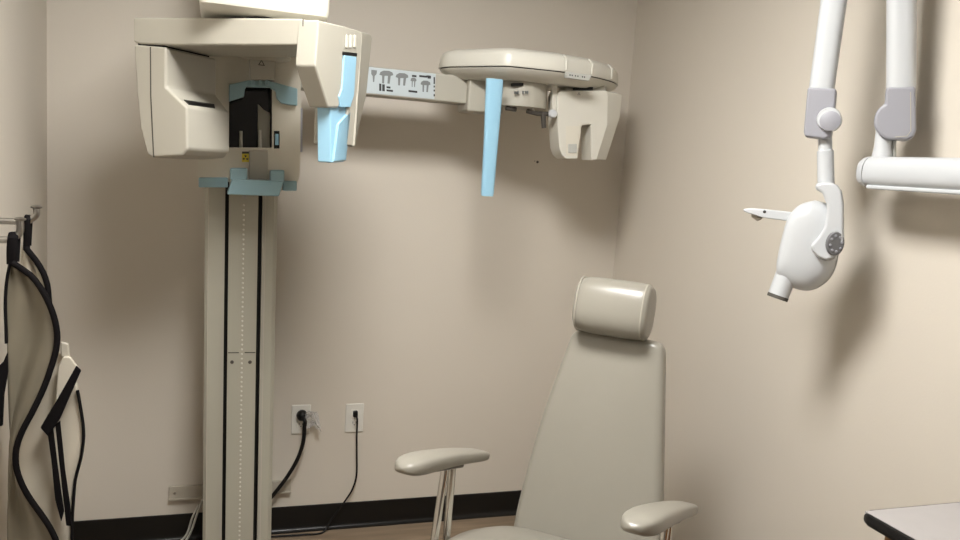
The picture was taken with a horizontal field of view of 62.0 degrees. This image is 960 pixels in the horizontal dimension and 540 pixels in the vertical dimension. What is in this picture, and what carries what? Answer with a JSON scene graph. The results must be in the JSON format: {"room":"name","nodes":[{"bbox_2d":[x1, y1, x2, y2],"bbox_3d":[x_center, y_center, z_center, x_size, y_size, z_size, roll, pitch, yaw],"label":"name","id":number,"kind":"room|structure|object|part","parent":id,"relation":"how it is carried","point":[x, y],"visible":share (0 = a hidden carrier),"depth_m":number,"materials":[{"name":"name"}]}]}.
{"room":"dental clinic","nodes":[
{"label":"dental clinic","id":0,"kind":"room"},
{"bbox_2d":[0,0,46,539],"bbox_3d":[-0.851,0.089,0.679,0.100,2.480,4.300,1,8,-18],"label":"wall","id":1,"kind":"structure","parent":0,"point":[23,23],"depth_m":2.31,"materials":[{"name":"paint"}]},
{"bbox_2d":[0,205,41,242],"bbox_3d":[-1.086,-0.087,1.761,0.134,0.087,0.630,1,8,-18],"label":"hook rack","id":2,"kind":"object","parent":1,"relation":"attached to","point":[18,221],"visible":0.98,"depth_m":1.96,"materials":[{"name":"silver metal"}]},
{"bbox_2d":[0,232,60,539],"bbox_3d":[-1.112,0.507,1.978,0.154,1.206,0.064,4,7,-3],"label":"apron","id":3,"kind":"object","parent":2,"relation":"hanging from","point":[32,336],"visible":1,"depth_m":1.95,"materials":[{"name":"beige fabric"}]},
{"bbox_3d":[-1.132,0.079,1.913,0.025,0.200,0.015,6,8,13],"label":"edge trim","id":4,"kind":"part","parent":3,"relation":"part of","materials":[{"name":"black fabric"}]},
{"bbox_2d":[19,214,84,539],"bbox_3d":[-1.118,0.511,2.063,0.178,1.304,0.077,1,8,-18],"label":"apron","id":5,"kind":"object","parent":2,"relation":"hanging from","point":[52,446],"visible":0.73,"depth_m":2.06,"materials":[{"name":"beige fabric"}]},
{"bbox_3d":[-1.107,0.019,1.997,0.068,0.158,0.016,2,8,-11],"label":"edge trim","id":6,"kind":"part","parent":5,"relation":"part of","materials":[{"name":"black fabric"}]},
{"bbox_3d":[-1.071,0.733,2.117,0.047,0.857,0.026,6,8,17],"label":"edge trim","id":7,"kind":"part","parent":5,"relation":"part of","materials":[{"name":"black fabric"}]},
{"bbox_2d":[47,0,637,520],"bbox_3d":[-0.459,-0.201,3.106,2.370,2.480,0.100,1,8,-18],"label":"wall","id":8,"kind":"structure","parent":0,"point":[422,299],"depth_m":3.07,"materials":[{"name":"paint"}]},
{"bbox_2d":[168,479,290,500],"bbox_3d":[-0.938,0.841,3.012,0.445,0.052,0.079,1,8,-18],"label":"wall bracket","id":9,"kind":"object","parent":8,"relation":"attached to","point":[180,492],"visible":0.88,"depth_m":2.99,"materials":[{"name":"beige metal"}]},
{"bbox_2d":[272,410,306,498],"bbox_3d":[-0.750,0.729,3.060,0.166,0.380,0.056,1,8,-18],"label":"power cord","id":10,"kind":"object","parent":8,"relation":"attached to","point":[300,415],"visible":0.88,"depth_m":3.05,"materials":[{"name":"black plastic"}]},
{"bbox_2d":[305,411,320,430],"bbox_3d":[-0.641,0.580,3.067,0.064,0.088,0.036,1,8,-18],"label":"plastic wrap","id":11,"kind":"object","parent":10,"relation":"hanging from","point":[312,418],"visible":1,"depth_m":3.07,"materials":[{"name":"white"}]},
{"bbox_2d":[74,490,521,539],"bbox_3d":[-0.520,0.984,3.202,2.170,0.102,0.022,1,8,-18],"label":"baseboard","id":12,"kind":"structure","parent":8,"relation":"attached to","point":[303,518],"depth_m":3.18,"materials":[{"name":"black rubber"}]},
{"bbox_2d":[291,405,310,433],"bbox_3d":[-0.693,0.578,3.090,0.072,0.116,0.009,1,8,-18],"label":"wall outlet","id":13,"kind":"object","parent":8,"relation":"attached to","point":[296,425],"visible":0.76,"depth_m":3.08,"materials":[{"name":"white plastic"}]},
{"bbox_2d":[296,421,302,427],"bbox_3d":[-0.694,0.598,3.091,0.033,0.029,0.004,1,8,-18],"label":"socket","id":14,"kind":"object","parent":13,"relation":"attached to","point":[299,424],"depth_m":3.09,"materials":[{"name":"white plastic"}]},
{"bbox_2d":[345,403,363,431],"bbox_3d":[-0.496,0.585,3.156,0.072,0.116,0.009,1,8,-18],"label":"wall outlet","id":15,"kind":"object","parent":8,"relation":"attached to","point":[350,421],"visible":0.93,"depth_m":3.15,"materials":[{"name":"white plastic"}]},
{"bbox_2d":[350,419,358,426],"bbox_3d":[-0.497,0.605,3.157,0.033,0.029,0.004,1,8,-18],"label":"socket","id":16,"kind":"object","parent":15,"relation":"attached to","point":[352,421],"depth_m":3.15,"materials":[{"name":"white plastic"}]},
{"bbox_2d":[271,515,515,539],"bbox_3d":[0.138,1.391,1.206,2.370,0.100,4.500,1,8,-18],"label":"floor","id":17,"kind":"structure","parent":0,"point":[415,531],"depth_m":3.20,"materials":[{"name":"brown plastic"}]},
{"bbox_2d":[181,500,202,539],"bbox_3d":[-1.150,0.946,2.891,0.285,0.170,0.120,1,8,-24],"label":"cable","id":18,"kind":"object","parent":17,"relation":"on","point":[198,506],"visible":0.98,"depth_m":2.97,"materials":[{"name":"grey plastic"}]},
{"bbox_2d":[271,411,357,537],"bbox_3d":[-0.671,0.794,3.090,0.404,0.487,0.037,1,8,-23],"label":"cord","id":19,"kind":"object","parent":17,"relation":"on","point":[355,413],"visible":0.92,"depth_m":3.14,"materials":[{"name":"black plastic"}]},
{"bbox_2d":[134,0,621,539],"bbox_3d":[-0.224,-0.025,2.572,1.630,2.300,0.940,1,8,-18],"label":"machine","id":20,"kind":"object","parent":17,"relation":"on","point":[221,89],"visible":1,"depth_m":2.59,"materials":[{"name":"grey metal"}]},
{"bbox_3d":[-0.840,-0.600,2.198,0.083,0.017,0.185,6,8,19],"label":"joint plate","id":21,"kind":"part","parent":20,"relation":"part of","materials":[{"name":"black plastic"}]},
{"bbox_3d":[-0.643,-0.617,2.128,0.522,0.071,0.200,6,8,19],"label":"rotating arm","id":22,"kind":"part","parent":20,"relation":"part of","materials":[{"name":"beige plastic"}]},
{"bbox_2d":[199,168,296,195],"bbox_3d":[-0.716,-0.275,2.471,0.293,0.084,0.088,1,8,-18],"label":"tray","id":23,"kind":"object","parent":20,"relation":"on","point":[243,181],"depth_m":2.45,"materials":[{"name":"teal plastic"}]},
{"bbox_3d":[-0.329,-0.634,2.710,0.859,0.094,0.100,1,8,-18],"label":"arm","id":24,"kind":"part","parent":20,"relation":"part of","materials":[{"name":"beige plastic"}]},
{"bbox_2d":[458,80,502,114],"bbox_3d":[0.003,-0.614,2.810,0.131,0.124,0.125,1,8,-18],"label":"mounting bracket","id":25,"kind":"object","parent":20,"relation":"attached to","point":[472,101],"depth_m":2.75,"materials":[{"name":"beige plastic"}]},
{"bbox_3d":[0.035,-0.432,2.612,0.060,0.378,0.024,1,8,-18],"label":"blue positioning blade","id":26,"kind":"part","parent":20,"relation":"part of","materials":[{"name":"blue plastic"}]},
{"bbox_3d":[0.105,-0.547,2.708,0.037,0.017,0.016,1,8,-18],"label":"ear rod","id":27,"kind":"part","parent":20,"relation":"part of","materials":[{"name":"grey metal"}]},
{"bbox_3d":[0.199,-0.518,2.733,0.087,0.061,0.019,1,8,-18],"label":"ear rod","id":28,"kind":"part","parent":20,"relation":"part of","materials":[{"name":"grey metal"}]},
{"bbox_3d":[0.249,-0.535,2.736,0.030,0.030,0.020,1,8,-18],"label":"white knob","id":29,"kind":"part","parent":20,"relation":"part of","materials":[{"name":"plastic"}]},
{"bbox_3d":[0.321,-0.449,2.773,0.058,0.107,0.001,1,8,-18],"label":"panel","id":30,"kind":"part","parent":20,"relation":"part of","materials":[{"name":"beige plastic"}]},
{"bbox_2d":[394,276,697,539],"bbox_3d":[0.206,0.644,1.987,0.609,1.185,0.839,7,8,25],"label":"chair","id":31,"kind":"object","parent":17,"relation":"on","point":[595,470],"visible":1,"depth_m":2.20,"materials":[{"name":"beige leather"}]},
{"bbox_3d":[-0.109,0.644,1.945,0.019,0.330,0.079,7,8,25],"label":"support rod","id":32,"kind":"part","parent":31,"relation":"part of","materials":[{"name":"silver metal"}]},
{"bbox_3d":[-0.079,0.466,1.962,0.077,0.125,0.450,7,8,25],"label":"armrest","id":33,"kind":"part","parent":31,"relation":"part of","materials":[{"name":"beige plastic"}]},
{"bbox_3d":[-0.082,0.643,2.002,0.019,0.318,0.031,7,8,25],"label":"support rod","id":34,"kind":"part","parent":31,"relation":"part of","materials":[{"name":"silver metal"}]},
{"bbox_3d":[-0.089,0.478,1.940,0.028,0.054,0.180,7,8,25],"label":"plate","id":35,"kind":"part","parent":31,"relation":"part of","materials":[{"name":"grey metal"}]},
{"bbox_3d":[0.175,0.756,1.962,0.554,0.205,0.511,7,8,25],"label":"seat","id":36,"kind":"part","parent":31,"relation":"part of","materials":[{"name":"beige plastic"}]},
{"bbox_3d":[0.338,0.510,2.245,0.422,0.646,0.223,7,8,25],"label":"backrest","id":37,"kind":"part","parent":31,"relation":"part of","materials":[{"name":"beige leather"}]},
{"bbox_3d":[0.416,0.546,1.778,0.077,0.220,0.662,7,8,25],"label":"armrest","id":38,"kind":"part","parent":31,"relation":"part of","materials":[{"name":"beige plastic"}]},
{"bbox_3d":[0.387,0.712,1.758,0.019,0.311,0.079,7,8,25],"label":"support rod","id":39,"kind":"part","parent":31,"relation":"part of","materials":[{"name":"silver metal"}]},
{"bbox_3d":[0.414,0.713,1.815,0.019,0.295,0.030,7,8,25],"label":"support rod","id":40,"kind":"part","parent":31,"relation":"part of","materials":[{"name":"silver metal"}]},
{"bbox_3d":[1.037,0.970,1.112,0.495,0.878,0.945,1,8,-18],"label":"base cabinet","id":41,"kind":"object","parent":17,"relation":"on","visible":0},
{"bbox_2d":[864,502,959,539],"bbox_3d":[1.085,0.525,1.062,0.506,0.021,1.010,1,8,-18],"label":"countertop","id":42,"kind":"structure","parent":41,"relation":"on","point":[933,521],"depth_m":1.42,"materials":[{"name":"white laminate"}]},
{"bbox_2d":[613,0,959,539],"bbox_3d":[1.301,0.141,1.399,0.100,2.480,4.300,1,8,-18],"label":"wall","id":43,"kind":"structure","parent":0,"point":[826,406],"depth_m":2.41,"materials":[{"name":"paint"}]},
{"bbox_2d":[743,0,959,301],"bbox_3d":[1.141,-0.484,1.404,0.257,1.333,1.502,0,8,-25],"label":"dental x-ray machine","id":44,"kind":"object","parent":43,"relation":"attached to","point":[812,240],"visible":1,"depth_m":1.93,"materials":[{"name":"white plastic"}]},
{"bbox_3d":[0.739,-0.143,2.053,0.121,0.025,0.014,7,8,25],"label":"lever","id":45,"kind":"part","parent":44,"relation":"part of","materials":[{"name":"white plastic"}]},
{"bbox_3d":[0.870,-0.769,1.921,0.073,0.695,0.063,7,8,22],"label":"arm","id":46,"kind":"part","parent":44,"relation":"part of","materials":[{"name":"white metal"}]},
{"bbox_3d":[0.986,-0.759,1.866,0.141,0.679,0.065,7,8,25],"label":"arm","id":47,"kind":"part","parent":44,"relation":"part of","materials":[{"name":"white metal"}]},
{"bbox_3d":[1.130,-0.157,1.412,0.075,0.075,1.115,1,8,-18],"label":"extension arm","id":48,"kind":"part","parent":44,"relation":"part of","materials":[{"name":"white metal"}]}
]}

